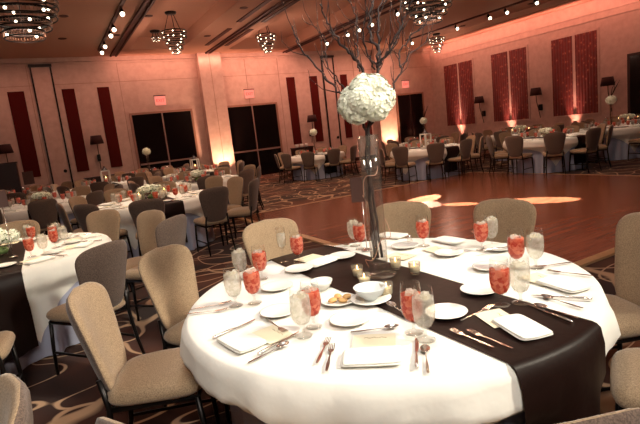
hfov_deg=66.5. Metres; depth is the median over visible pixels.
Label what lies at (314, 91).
wall panel
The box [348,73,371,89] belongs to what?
bloom
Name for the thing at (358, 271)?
votive candle
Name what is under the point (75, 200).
banquet chair
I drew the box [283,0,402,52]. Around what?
ceiling track
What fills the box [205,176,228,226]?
banquet chair
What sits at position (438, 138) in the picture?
banquet chair
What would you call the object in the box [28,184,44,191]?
banquet chair
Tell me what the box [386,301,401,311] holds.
spoon
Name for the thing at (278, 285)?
bread plate
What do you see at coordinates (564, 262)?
fork
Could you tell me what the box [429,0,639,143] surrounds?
wall
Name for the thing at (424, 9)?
branch
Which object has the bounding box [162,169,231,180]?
tablecloth
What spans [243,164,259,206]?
banquet chair
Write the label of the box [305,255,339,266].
folded napkin
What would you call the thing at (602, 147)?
banquet chair
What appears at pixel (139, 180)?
banquet chair
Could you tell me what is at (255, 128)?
door
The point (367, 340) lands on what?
menu card
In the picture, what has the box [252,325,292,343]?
menu card
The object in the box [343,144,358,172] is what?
banquet chair
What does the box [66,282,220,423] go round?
banquet chair
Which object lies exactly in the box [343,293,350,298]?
biscuit
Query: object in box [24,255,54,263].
folded napkin
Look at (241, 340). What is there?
folded napkin
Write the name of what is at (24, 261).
menu card
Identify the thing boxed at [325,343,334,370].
fork
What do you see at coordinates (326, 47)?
branch
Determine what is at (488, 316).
menu card
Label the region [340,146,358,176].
banquet chair
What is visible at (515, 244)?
water goblet
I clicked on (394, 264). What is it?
votive candle
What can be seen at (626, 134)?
tablecloth
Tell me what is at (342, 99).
bloom
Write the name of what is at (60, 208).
banquet chair
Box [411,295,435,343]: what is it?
water goblet
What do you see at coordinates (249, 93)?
exit sign
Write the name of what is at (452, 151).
table runner
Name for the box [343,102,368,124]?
bloom
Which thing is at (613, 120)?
banquet chair
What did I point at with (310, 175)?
tablecloth
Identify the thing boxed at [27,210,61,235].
table runner
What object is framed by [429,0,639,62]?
trim
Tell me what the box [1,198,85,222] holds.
tablecloth
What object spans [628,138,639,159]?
banquet chair
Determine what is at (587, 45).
curtain
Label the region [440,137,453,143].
banquet chair
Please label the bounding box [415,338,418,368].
knife
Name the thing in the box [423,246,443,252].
menu card
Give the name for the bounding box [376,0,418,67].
branch
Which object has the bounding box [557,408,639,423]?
banquet chair
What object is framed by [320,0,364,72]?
branch
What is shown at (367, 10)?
branch
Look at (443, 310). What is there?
bread plate
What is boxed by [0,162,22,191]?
sideboard
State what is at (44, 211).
banquet chair
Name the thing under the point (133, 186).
banquet chair
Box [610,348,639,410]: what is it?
banquet chair
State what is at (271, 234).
banquet chair
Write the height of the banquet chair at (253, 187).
0.933 m
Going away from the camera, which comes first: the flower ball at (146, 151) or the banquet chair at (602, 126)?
the banquet chair at (602, 126)
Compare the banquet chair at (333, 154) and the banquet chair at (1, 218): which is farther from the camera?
the banquet chair at (333, 154)
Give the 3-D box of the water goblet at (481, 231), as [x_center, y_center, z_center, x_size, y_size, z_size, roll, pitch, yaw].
[0.886,0.117,2.686,0.079,0.189,0.080,-7,9,0]
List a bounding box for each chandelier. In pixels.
[0,0,58,42]
[150,30,160,41]
[160,11,186,54]
[255,26,275,52]
[401,0,452,25]
[428,33,445,52]
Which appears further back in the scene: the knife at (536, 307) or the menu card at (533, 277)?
the menu card at (533, 277)
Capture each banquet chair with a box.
[0,210,3,224]
[0,220,39,237]
[0,331,25,383]
[0,373,32,423]
[6,192,25,204]
[26,191,47,201]
[27,199,60,232]
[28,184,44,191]
[46,239,145,374]
[51,184,57,190]
[56,186,69,196]
[56,202,82,232]
[61,181,72,188]
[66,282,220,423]
[68,196,87,227]
[70,190,103,228]
[71,186,90,195]
[73,204,132,257]
[74,179,88,186]
[86,209,131,289]
[90,181,108,202]
[95,417,123,423]
[103,188,128,202]
[104,183,114,202]
[105,175,120,181]
[114,171,124,176]
[122,173,134,179]
[125,214,186,323]
[126,210,165,320]
[127,176,143,197]
[128,198,164,255]
[129,183,139,196]
[135,172,147,182]
[136,168,148,172]
[138,244,230,421]
[145,171,151,180]
[147,176,162,184]
[151,169,163,176]
[154,181,175,192]
[163,168,174,175]
[177,171,195,179]
[193,186,235,256]
[197,175,216,189]
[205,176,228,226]
[213,176,247,234]
[214,167,229,175]
[218,161,228,165]
[225,178,259,244]
[228,169,258,212]
[237,160,241,174]
[238,161,243,172]
[242,218,298,266]
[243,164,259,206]
[244,166,263,209]
[274,154,293,182]
[278,152,292,179]
[281,154,302,182]
[301,152,318,182]
[317,147,328,151]
[324,148,342,179]
[338,145,347,167]
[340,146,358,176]
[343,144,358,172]
[374,201,430,239]
[375,146,394,180]
[376,147,401,183]
[381,141,388,160]
[386,143,397,172]
[392,146,417,184]
[411,140,424,146]
[425,143,446,181]
[436,136,448,142]
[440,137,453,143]
[448,139,473,176]
[451,132,458,143]
[459,135,477,169]
[460,133,466,141]
[463,136,483,173]
[471,132,489,161]
[473,198,536,247]
[475,133,497,163]
[483,130,492,153]
[486,135,507,170]
[486,137,513,175]
[493,131,505,163]
[499,132,511,167]
[505,136,533,176]
[529,128,544,136]
[542,132,565,174]
[551,125,560,131]
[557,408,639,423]
[564,125,579,133]
[569,127,601,172]
[572,122,585,128]
[585,119,594,123]
[586,124,613,168]
[588,123,605,162]
[601,212,639,391]
[602,119,618,125]
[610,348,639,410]
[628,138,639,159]
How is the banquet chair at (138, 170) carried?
on the floor
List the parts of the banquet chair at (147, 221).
seat, leg, backrest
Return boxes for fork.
[186,308,227,313]
[190,300,231,309]
[265,318,287,331]
[316,337,330,363]
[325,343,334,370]
[449,328,493,347]
[460,304,494,320]
[467,328,512,348]
[534,262,571,266]
[547,269,592,275]
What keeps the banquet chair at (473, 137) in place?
on the floor
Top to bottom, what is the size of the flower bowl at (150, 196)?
0.158 m
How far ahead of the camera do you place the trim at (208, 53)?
18.28 m
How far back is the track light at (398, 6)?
15.74 m
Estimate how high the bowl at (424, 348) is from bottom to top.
0.008 m
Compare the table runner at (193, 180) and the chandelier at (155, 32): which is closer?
the table runner at (193, 180)
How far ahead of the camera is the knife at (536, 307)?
1.74 m
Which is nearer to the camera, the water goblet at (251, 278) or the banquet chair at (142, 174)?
the water goblet at (251, 278)
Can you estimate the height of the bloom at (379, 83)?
0.141 m
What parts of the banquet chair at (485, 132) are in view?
backrest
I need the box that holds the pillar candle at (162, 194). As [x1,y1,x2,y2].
[160,191,165,198]
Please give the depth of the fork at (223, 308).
2.20 m
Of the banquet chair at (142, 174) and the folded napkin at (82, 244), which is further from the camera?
the banquet chair at (142, 174)
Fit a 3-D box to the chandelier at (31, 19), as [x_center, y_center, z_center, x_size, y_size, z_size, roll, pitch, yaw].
[-5.143,-3.557,8.319,1.242,1.176,1.242,-3,10,21]
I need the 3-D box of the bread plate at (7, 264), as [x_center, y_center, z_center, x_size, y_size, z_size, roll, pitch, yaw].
[-2.411,0.408,3.732,0.164,0.014,0.164,-12,11,-28]
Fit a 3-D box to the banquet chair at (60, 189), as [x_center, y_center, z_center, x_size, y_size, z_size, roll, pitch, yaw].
[-5.787,-0.185,11.476,0.442,0.933,0.558,-2,11,28]
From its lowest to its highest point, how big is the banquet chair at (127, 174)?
0.933 m
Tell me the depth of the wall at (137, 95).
17.73 m
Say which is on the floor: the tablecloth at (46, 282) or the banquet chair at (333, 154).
the banquet chair at (333, 154)
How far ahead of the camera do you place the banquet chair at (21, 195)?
10.72 m
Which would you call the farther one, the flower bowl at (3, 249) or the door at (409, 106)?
the door at (409, 106)
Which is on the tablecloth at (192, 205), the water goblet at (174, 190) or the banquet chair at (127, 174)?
the water goblet at (174, 190)
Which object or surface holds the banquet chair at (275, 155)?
on the floor
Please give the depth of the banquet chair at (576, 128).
12.22 m
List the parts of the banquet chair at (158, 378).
backrest, leg, leg, seat, seat frame, leg, leg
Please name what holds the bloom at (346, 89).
on the bloom at (342, 99)
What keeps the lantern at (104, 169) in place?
on the table runner
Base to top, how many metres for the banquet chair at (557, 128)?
0.933 m
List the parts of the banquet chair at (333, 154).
backrest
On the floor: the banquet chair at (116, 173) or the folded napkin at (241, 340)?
the banquet chair at (116, 173)
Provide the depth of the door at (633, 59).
15.80 m
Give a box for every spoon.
[248,341,288,362]
[350,324,398,332]
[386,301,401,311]
[420,344,429,372]
[534,303,578,318]
[541,294,582,308]
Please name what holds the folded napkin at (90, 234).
on the tablecloth at (46, 282)
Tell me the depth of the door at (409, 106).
23.23 m
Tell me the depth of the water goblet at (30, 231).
4.66 m
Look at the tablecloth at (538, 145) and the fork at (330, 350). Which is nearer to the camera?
the fork at (330, 350)
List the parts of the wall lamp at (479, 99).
lamp shade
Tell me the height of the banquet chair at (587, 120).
0.933 m
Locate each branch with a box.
[281,0,375,258]
[302,0,344,88]
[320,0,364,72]
[337,0,360,71]
[354,0,389,257]
[357,0,384,69]
[365,4,439,257]
[372,0,386,60]
[376,0,408,63]
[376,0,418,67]
[399,9,433,67]
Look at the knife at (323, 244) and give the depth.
3.16 m
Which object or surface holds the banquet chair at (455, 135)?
on the floor
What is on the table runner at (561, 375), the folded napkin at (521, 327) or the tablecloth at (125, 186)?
the folded napkin at (521, 327)
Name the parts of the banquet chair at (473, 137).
backrest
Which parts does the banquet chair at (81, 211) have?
backrest, seat, leg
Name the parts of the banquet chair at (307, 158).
backrest, seat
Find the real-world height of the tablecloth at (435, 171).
0.740 m
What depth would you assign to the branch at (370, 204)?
2.38 m
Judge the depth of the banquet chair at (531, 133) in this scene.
12.78 m
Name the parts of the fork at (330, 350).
handle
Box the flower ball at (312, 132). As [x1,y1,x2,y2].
[309,129,316,135]
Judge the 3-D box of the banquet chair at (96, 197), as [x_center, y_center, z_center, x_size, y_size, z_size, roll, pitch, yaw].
[-4.026,0.105,8.528,0.558,0.933,0.442,-4,10,16]
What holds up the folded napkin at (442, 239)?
on the tablecloth at (463, 384)
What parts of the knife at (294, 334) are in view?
handle, blade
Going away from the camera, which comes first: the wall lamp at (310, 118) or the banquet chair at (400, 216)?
the banquet chair at (400, 216)
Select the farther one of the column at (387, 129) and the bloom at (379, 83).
the column at (387, 129)
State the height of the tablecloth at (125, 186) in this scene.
0.597 m
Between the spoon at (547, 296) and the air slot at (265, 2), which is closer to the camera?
the spoon at (547, 296)
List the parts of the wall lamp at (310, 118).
lamp shade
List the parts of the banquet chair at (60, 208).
backrest, seat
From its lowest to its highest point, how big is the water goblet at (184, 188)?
0.189 m
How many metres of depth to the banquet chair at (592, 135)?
10.33 m
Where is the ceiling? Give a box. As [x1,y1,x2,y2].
[0,0,591,58]
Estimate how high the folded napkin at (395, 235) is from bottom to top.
0.016 m
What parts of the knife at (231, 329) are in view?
handle, blade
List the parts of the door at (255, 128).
push rail, push rail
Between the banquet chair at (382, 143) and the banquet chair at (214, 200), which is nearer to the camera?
the banquet chair at (214, 200)
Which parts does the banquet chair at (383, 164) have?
backrest, seat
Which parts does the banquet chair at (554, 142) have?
leg, seat, backrest, leg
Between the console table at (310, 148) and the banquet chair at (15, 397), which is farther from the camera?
the console table at (310, 148)
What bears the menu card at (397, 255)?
on the tablecloth at (463, 384)
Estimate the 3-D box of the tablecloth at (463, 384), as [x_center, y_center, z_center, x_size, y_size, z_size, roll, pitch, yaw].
[0.336,0.637,2.384,1.901,0.598,1.902,-13,11,-33]
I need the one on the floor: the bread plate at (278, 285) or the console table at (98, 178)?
the console table at (98, 178)
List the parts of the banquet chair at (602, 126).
backrest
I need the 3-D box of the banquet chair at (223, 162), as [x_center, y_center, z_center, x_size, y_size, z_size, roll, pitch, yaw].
[-2.969,-1.044,14.699,0.442,0.933,0.558,-1,11,30]
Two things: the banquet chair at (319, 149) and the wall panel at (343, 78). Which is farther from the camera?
the wall panel at (343, 78)
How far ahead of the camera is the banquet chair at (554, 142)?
10.36 m
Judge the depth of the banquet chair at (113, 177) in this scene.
13.76 m
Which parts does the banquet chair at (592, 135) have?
seat, leg, backrest, leg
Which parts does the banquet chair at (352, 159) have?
seat, backrest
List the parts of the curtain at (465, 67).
drapery panel, drapery panel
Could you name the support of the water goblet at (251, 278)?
on the tablecloth at (463, 384)
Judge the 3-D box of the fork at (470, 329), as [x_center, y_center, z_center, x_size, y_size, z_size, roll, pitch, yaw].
[0.564,0.421,1.626,0.022,0.006,0.192,-11,11,-27]
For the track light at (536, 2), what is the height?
0.264 m
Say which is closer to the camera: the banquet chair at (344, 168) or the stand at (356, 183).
the stand at (356, 183)
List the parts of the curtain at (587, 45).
drapery panel, drapery panel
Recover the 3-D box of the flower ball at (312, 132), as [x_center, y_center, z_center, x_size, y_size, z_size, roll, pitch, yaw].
[-0.220,-2.610,15.991,0.258,0.246,0.267,-2,11,27]
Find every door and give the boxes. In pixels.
[28,64,73,188]
[129,109,199,171]
[227,102,285,175]
[320,55,341,148]
[395,92,426,143]
[627,52,639,119]
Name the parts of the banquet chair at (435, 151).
seat, backrest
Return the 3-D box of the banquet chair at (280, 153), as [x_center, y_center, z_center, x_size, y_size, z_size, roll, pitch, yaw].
[-1.107,-1.590,16.706,0.558,0.933,0.442,-1,11,30]
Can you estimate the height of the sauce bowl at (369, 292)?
0.064 m
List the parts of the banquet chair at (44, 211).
seat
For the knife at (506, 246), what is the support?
on the bread plate at (492, 245)
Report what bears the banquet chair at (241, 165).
on the floor
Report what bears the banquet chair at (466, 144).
on the floor
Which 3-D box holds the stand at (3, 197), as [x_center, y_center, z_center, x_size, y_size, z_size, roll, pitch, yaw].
[-2.588,0.101,4.025,0.070,0.559,0.078,-8,10,-9]
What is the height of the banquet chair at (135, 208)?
0.933 m
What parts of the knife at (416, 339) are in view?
handle, blade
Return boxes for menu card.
[21,257,40,262]
[61,245,75,248]
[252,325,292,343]
[294,254,321,261]
[352,333,395,347]
[384,252,415,259]
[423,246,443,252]
[473,308,509,327]
[518,272,547,285]
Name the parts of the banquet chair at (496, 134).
backrest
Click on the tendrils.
(377, 166)
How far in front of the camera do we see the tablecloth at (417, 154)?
12.10 m
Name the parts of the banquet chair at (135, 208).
leg, backrest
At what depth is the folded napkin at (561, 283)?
2.01 m
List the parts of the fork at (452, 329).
handle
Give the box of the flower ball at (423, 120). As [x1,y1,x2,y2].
[420,117,427,123]
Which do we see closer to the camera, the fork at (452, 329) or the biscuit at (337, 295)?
the fork at (452, 329)
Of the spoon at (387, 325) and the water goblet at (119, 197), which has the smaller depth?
the spoon at (387, 325)
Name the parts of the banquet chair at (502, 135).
backrest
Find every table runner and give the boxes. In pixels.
[0,237,38,361]
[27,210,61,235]
[136,194,187,241]
[181,179,196,183]
[268,246,605,423]
[315,153,336,172]
[408,146,459,171]
[523,135,585,163]
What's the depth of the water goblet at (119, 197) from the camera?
7.15 m
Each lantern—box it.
[100,166,111,183]
[189,155,199,168]
[419,129,431,147]
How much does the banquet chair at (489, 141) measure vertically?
0.933 m
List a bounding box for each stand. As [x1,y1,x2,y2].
[0,190,16,257]
[22,171,34,187]
[349,176,372,250]
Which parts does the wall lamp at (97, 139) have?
lamp shade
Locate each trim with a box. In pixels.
[0,48,430,66]
[0,58,430,184]
[208,53,223,158]
[235,172,637,267]
[400,0,575,52]
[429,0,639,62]
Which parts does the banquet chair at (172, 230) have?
leg, seat, seat frame, backrest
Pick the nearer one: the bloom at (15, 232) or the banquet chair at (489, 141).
the bloom at (15, 232)
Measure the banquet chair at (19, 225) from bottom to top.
0.933 m
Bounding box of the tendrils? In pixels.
[362,166,390,266]
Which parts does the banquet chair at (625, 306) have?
leg, seat, backrest, seat frame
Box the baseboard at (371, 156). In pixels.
[356,154,376,160]
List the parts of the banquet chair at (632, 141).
seat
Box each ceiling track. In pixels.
[110,0,155,56]
[205,0,291,53]
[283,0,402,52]
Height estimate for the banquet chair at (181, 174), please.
0.933 m
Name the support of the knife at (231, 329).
on the tablecloth at (463, 384)
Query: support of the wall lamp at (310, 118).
attached to the wall at (137, 95)
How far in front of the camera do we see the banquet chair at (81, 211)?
6.31 m
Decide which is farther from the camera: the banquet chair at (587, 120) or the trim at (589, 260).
the banquet chair at (587, 120)
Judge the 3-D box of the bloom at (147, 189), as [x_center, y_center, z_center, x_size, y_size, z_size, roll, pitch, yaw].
[-2.614,-0.346,7.399,0.121,0.122,0.126,-7,9,-1]
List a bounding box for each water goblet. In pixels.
[22,238,34,257]
[25,226,35,237]
[47,226,56,230]
[48,228,57,247]
[116,195,121,201]
[130,194,135,201]
[152,191,157,197]
[172,188,177,198]
[182,185,186,191]
[243,265,260,304]
[251,247,267,279]
[289,231,303,262]
[289,302,312,338]
[300,288,321,329]
[353,224,364,249]
[400,290,423,335]
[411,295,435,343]
[416,221,429,246]
[473,219,488,250]
[489,262,510,306]
[507,230,524,268]
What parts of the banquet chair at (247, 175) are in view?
backrest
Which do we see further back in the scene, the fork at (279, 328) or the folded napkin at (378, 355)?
the fork at (279, 328)
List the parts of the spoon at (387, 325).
handle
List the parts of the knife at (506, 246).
handle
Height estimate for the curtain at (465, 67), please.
2.900 m
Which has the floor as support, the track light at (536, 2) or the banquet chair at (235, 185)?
the banquet chair at (235, 185)
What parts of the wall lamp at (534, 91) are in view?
lamp shade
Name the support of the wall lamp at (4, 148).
attached to the wall at (137, 95)
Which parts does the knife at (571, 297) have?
handle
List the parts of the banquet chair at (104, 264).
leg, seat, seat frame, backrest, leg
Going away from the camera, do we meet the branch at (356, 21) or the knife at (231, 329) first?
the knife at (231, 329)
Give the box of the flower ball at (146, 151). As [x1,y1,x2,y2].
[142,147,150,154]
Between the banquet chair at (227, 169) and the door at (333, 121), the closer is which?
the banquet chair at (227, 169)
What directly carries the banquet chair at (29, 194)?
on the floor
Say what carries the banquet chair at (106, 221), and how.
on the floor
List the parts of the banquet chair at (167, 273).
leg, backrest, seat frame, seat, leg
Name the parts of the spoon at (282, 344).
handle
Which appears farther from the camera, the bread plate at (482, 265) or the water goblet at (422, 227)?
the water goblet at (422, 227)
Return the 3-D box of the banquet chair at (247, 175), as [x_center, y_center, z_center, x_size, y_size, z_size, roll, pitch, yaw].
[-1.561,-0.383,9.771,0.558,0.933,0.442,1,12,37]
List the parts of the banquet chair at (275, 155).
backrest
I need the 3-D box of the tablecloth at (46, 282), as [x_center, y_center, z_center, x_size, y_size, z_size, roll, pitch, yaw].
[-2.794,0.688,4.258,1.932,0.609,1.898,-12,11,-28]
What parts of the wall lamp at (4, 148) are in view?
lamp shade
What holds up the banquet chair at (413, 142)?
on the floor
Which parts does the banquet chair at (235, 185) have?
seat, backrest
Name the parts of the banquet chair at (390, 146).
backrest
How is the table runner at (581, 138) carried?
on the tablecloth at (538, 145)
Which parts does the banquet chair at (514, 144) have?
backrest, seat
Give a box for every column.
[195,52,236,174]
[370,48,398,156]
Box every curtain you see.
[443,58,476,126]
[490,45,530,123]
[550,27,600,117]
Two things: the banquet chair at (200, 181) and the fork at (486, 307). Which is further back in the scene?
the banquet chair at (200, 181)
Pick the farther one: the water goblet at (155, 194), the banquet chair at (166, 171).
the banquet chair at (166, 171)
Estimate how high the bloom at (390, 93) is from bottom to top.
0.157 m
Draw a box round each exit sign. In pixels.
[153,95,165,104]
[243,89,253,97]
[401,80,408,87]
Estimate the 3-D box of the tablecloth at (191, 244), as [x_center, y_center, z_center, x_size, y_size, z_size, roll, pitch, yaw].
[-2.536,0.176,7.584,1.868,0.740,1.864,-5,10,9]
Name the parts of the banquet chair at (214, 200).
leg, leg, seat, seat frame, backrest, leg, leg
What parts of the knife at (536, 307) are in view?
blade, handle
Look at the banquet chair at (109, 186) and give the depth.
9.96 m
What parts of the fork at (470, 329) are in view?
handle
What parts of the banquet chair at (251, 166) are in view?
backrest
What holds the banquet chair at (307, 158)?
on the floor
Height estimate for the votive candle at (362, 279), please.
0.063 m
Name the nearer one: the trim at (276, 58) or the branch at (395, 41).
the branch at (395, 41)
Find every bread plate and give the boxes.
[0,261,16,267]
[43,248,64,253]
[58,235,71,239]
[64,239,82,243]
[260,280,292,290]
[260,303,297,317]
[284,263,312,272]
[321,293,356,305]
[328,251,355,258]
[329,310,369,325]
[391,241,417,248]
[424,303,467,318]
[434,248,463,255]
[460,282,494,294]
[472,260,507,270]
[483,243,507,250]
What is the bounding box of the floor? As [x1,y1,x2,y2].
[16,148,639,423]
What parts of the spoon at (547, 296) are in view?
handle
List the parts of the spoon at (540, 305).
handle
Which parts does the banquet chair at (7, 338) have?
leg, seat, leg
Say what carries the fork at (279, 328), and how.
on the menu card at (271, 334)
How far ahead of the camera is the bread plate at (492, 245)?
2.71 m
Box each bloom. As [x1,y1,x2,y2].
[1,230,15,243]
[8,229,20,240]
[144,185,151,192]
[153,184,160,191]
[337,91,349,120]
[340,86,348,96]
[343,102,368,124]
[346,85,375,114]
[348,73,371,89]
[349,74,373,93]
[364,73,388,93]
[364,92,391,121]
[386,85,395,108]
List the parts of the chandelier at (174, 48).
hanging rod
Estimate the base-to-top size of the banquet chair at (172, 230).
0.933 m
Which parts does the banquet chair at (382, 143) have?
backrest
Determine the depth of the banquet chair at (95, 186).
11.23 m
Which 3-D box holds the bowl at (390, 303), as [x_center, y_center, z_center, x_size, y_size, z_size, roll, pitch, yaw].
[0.290,0.375,1.983,0.033,0.008,0.056,-11,16,-24]
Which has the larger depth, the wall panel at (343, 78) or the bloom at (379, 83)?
the wall panel at (343, 78)
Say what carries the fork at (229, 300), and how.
on the tablecloth at (463, 384)
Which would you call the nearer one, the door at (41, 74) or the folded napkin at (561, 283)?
the folded napkin at (561, 283)
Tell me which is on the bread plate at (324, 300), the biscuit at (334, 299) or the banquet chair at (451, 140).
the biscuit at (334, 299)
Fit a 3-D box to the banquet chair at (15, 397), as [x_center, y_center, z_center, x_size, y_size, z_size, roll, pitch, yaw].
[-0.969,0.969,1.252,0.557,0.933,0.442,-13,12,-36]
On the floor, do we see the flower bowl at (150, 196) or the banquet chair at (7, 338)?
the banquet chair at (7, 338)
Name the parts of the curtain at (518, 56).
drapery panel, drapery panel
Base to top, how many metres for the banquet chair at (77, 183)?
0.933 m
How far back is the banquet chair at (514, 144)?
10.77 m
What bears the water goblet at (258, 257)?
on the tablecloth at (463, 384)
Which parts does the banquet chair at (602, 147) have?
seat, leg, backrest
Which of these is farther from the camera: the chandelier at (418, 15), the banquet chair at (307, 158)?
the banquet chair at (307, 158)
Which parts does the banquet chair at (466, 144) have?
seat, backrest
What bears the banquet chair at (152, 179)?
on the floor
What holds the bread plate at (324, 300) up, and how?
on the tablecloth at (463, 384)
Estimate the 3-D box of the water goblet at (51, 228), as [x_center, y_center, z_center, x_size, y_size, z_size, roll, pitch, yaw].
[-2.493,0.190,4.555,0.079,0.189,0.080,-1,11,28]
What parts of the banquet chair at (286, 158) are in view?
backrest, seat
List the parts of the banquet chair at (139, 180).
backrest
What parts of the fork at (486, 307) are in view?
handle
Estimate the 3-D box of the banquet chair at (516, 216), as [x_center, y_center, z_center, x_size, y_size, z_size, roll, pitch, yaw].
[1.118,0.414,3.155,0.442,0.933,0.557,3,13,45]
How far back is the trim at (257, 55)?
17.45 m
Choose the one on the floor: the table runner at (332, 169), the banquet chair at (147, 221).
the banquet chair at (147, 221)
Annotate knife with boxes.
[212,319,254,338]
[257,331,298,354]
[323,244,347,248]
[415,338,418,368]
[481,246,506,251]
[527,304,573,322]
[532,295,591,299]
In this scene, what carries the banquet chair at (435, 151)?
on the floor
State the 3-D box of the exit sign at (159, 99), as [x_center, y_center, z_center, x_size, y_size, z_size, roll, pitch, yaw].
[-5.772,-4.038,17.620,0.420,0.350,0.070,-12,11,-28]
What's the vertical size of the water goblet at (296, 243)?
0.189 m
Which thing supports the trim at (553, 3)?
attached to the ceiling
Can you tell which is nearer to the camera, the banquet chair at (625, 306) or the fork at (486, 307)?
the fork at (486, 307)
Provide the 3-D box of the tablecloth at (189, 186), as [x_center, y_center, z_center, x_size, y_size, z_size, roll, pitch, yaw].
[-2.555,-0.363,10.339,1.898,0.588,1.901,-2,10,24]
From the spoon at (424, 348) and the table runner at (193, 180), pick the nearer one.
the spoon at (424, 348)
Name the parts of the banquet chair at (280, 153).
backrest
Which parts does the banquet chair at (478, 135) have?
backrest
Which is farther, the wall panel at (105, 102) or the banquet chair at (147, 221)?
the wall panel at (105, 102)
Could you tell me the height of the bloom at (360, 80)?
0.146 m
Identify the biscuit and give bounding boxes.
[328,297,336,302]
[334,293,341,298]
[338,298,347,302]
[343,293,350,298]
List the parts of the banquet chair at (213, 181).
backrest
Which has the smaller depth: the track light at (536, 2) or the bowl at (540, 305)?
the bowl at (540, 305)
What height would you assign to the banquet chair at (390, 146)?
0.933 m
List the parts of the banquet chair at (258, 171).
backrest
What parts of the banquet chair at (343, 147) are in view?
backrest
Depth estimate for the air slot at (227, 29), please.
15.43 m
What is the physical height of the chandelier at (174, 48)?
1.113 m
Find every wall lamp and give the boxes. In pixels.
[0,144,13,161]
[90,135,103,166]
[307,115,316,135]
[474,96,485,121]
[530,87,542,117]
[600,76,614,110]
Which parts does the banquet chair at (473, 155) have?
seat, backrest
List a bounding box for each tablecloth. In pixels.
[0,281,79,375]
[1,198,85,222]
[21,213,79,232]
[22,232,111,342]
[70,180,146,191]
[97,190,210,249]
[119,213,214,258]
[151,175,237,193]
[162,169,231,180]
[180,238,620,423]
[230,405,525,423]
[291,151,344,173]
[293,163,342,180]
[390,144,459,173]
[396,155,460,180]
[491,131,524,150]
[503,133,585,165]
[509,146,585,172]
[579,124,639,150]
[588,133,639,160]
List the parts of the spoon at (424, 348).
handle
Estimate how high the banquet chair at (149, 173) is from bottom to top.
0.933 m
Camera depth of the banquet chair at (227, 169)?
11.54 m
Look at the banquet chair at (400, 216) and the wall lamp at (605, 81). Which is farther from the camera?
the wall lamp at (605, 81)
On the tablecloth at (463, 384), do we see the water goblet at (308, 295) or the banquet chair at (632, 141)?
the water goblet at (308, 295)
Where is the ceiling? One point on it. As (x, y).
(86, 25)
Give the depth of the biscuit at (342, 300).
2.10 m
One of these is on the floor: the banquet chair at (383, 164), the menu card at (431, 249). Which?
the banquet chair at (383, 164)
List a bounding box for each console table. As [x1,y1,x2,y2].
[84,174,113,184]
[290,146,313,155]
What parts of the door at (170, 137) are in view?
push rail, push rail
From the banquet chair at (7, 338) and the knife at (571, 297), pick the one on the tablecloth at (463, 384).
the knife at (571, 297)
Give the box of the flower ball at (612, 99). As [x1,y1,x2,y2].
[605,95,616,104]
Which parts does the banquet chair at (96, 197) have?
backrest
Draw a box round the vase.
[357,138,394,278]
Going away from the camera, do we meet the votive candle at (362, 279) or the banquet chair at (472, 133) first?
the votive candle at (362, 279)
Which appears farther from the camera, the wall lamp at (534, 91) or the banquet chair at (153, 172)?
the wall lamp at (534, 91)
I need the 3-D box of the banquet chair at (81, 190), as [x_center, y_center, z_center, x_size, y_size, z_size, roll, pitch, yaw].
[-4.996,-0.052,10.134,0.442,0.933,0.557,-6,9,5]
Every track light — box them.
[97,0,125,53]
[321,0,410,44]
[405,0,538,43]
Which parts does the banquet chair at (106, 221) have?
backrest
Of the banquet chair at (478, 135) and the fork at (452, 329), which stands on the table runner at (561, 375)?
the fork at (452, 329)
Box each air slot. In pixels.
[205,28,231,45]
[224,29,253,45]
[236,0,271,21]
[261,0,299,21]
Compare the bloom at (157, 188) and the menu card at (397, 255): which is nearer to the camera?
the menu card at (397, 255)
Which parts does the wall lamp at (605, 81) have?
lamp shade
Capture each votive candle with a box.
[351,264,362,277]
[358,272,369,282]
[380,283,392,294]
[389,256,400,269]
[408,262,419,274]
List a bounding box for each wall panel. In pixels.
[7,91,40,176]
[61,89,88,171]
[97,87,122,167]
[286,77,301,144]
[309,76,323,141]
[340,74,352,137]
[365,74,372,134]
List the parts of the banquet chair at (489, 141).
backrest, seat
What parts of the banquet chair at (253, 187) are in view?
leg, leg, seat, seat frame, leg, backrest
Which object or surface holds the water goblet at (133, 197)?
on the tablecloth at (192, 205)
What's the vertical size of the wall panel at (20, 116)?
2.740 m
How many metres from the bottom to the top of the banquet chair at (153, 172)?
0.933 m
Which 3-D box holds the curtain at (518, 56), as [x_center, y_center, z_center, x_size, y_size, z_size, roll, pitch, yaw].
[7.736,-5.138,19.917,0.057,2.900,1.840,-12,11,-28]
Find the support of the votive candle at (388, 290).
on the table runner at (561, 375)
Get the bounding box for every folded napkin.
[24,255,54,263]
[58,233,71,236]
[73,241,94,247]
[79,233,96,238]
[216,329,265,352]
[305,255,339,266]
[340,345,402,366]
[379,232,407,238]
[431,236,466,243]
[492,314,552,340]
[535,275,591,292]
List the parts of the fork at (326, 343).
handle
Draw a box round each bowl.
[0,236,19,254]
[136,189,164,198]
[276,341,288,347]
[310,276,331,290]
[350,281,391,304]
[384,324,398,327]
[386,301,396,306]
[420,344,429,351]
[534,303,547,307]
[541,294,553,298]
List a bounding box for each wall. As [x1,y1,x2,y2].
[0,52,434,188]
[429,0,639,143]
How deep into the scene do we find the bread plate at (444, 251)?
2.70 m
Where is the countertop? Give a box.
[84,174,113,179]
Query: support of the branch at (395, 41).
attached to the branch at (421, 27)
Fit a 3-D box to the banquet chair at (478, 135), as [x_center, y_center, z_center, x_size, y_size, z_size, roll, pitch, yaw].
[5.008,-1.961,14.752,0.557,0.933,0.442,-8,10,-11]
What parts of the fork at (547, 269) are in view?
handle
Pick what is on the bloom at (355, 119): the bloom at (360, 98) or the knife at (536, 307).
the bloom at (360, 98)
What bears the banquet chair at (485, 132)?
on the floor
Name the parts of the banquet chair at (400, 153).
backrest, seat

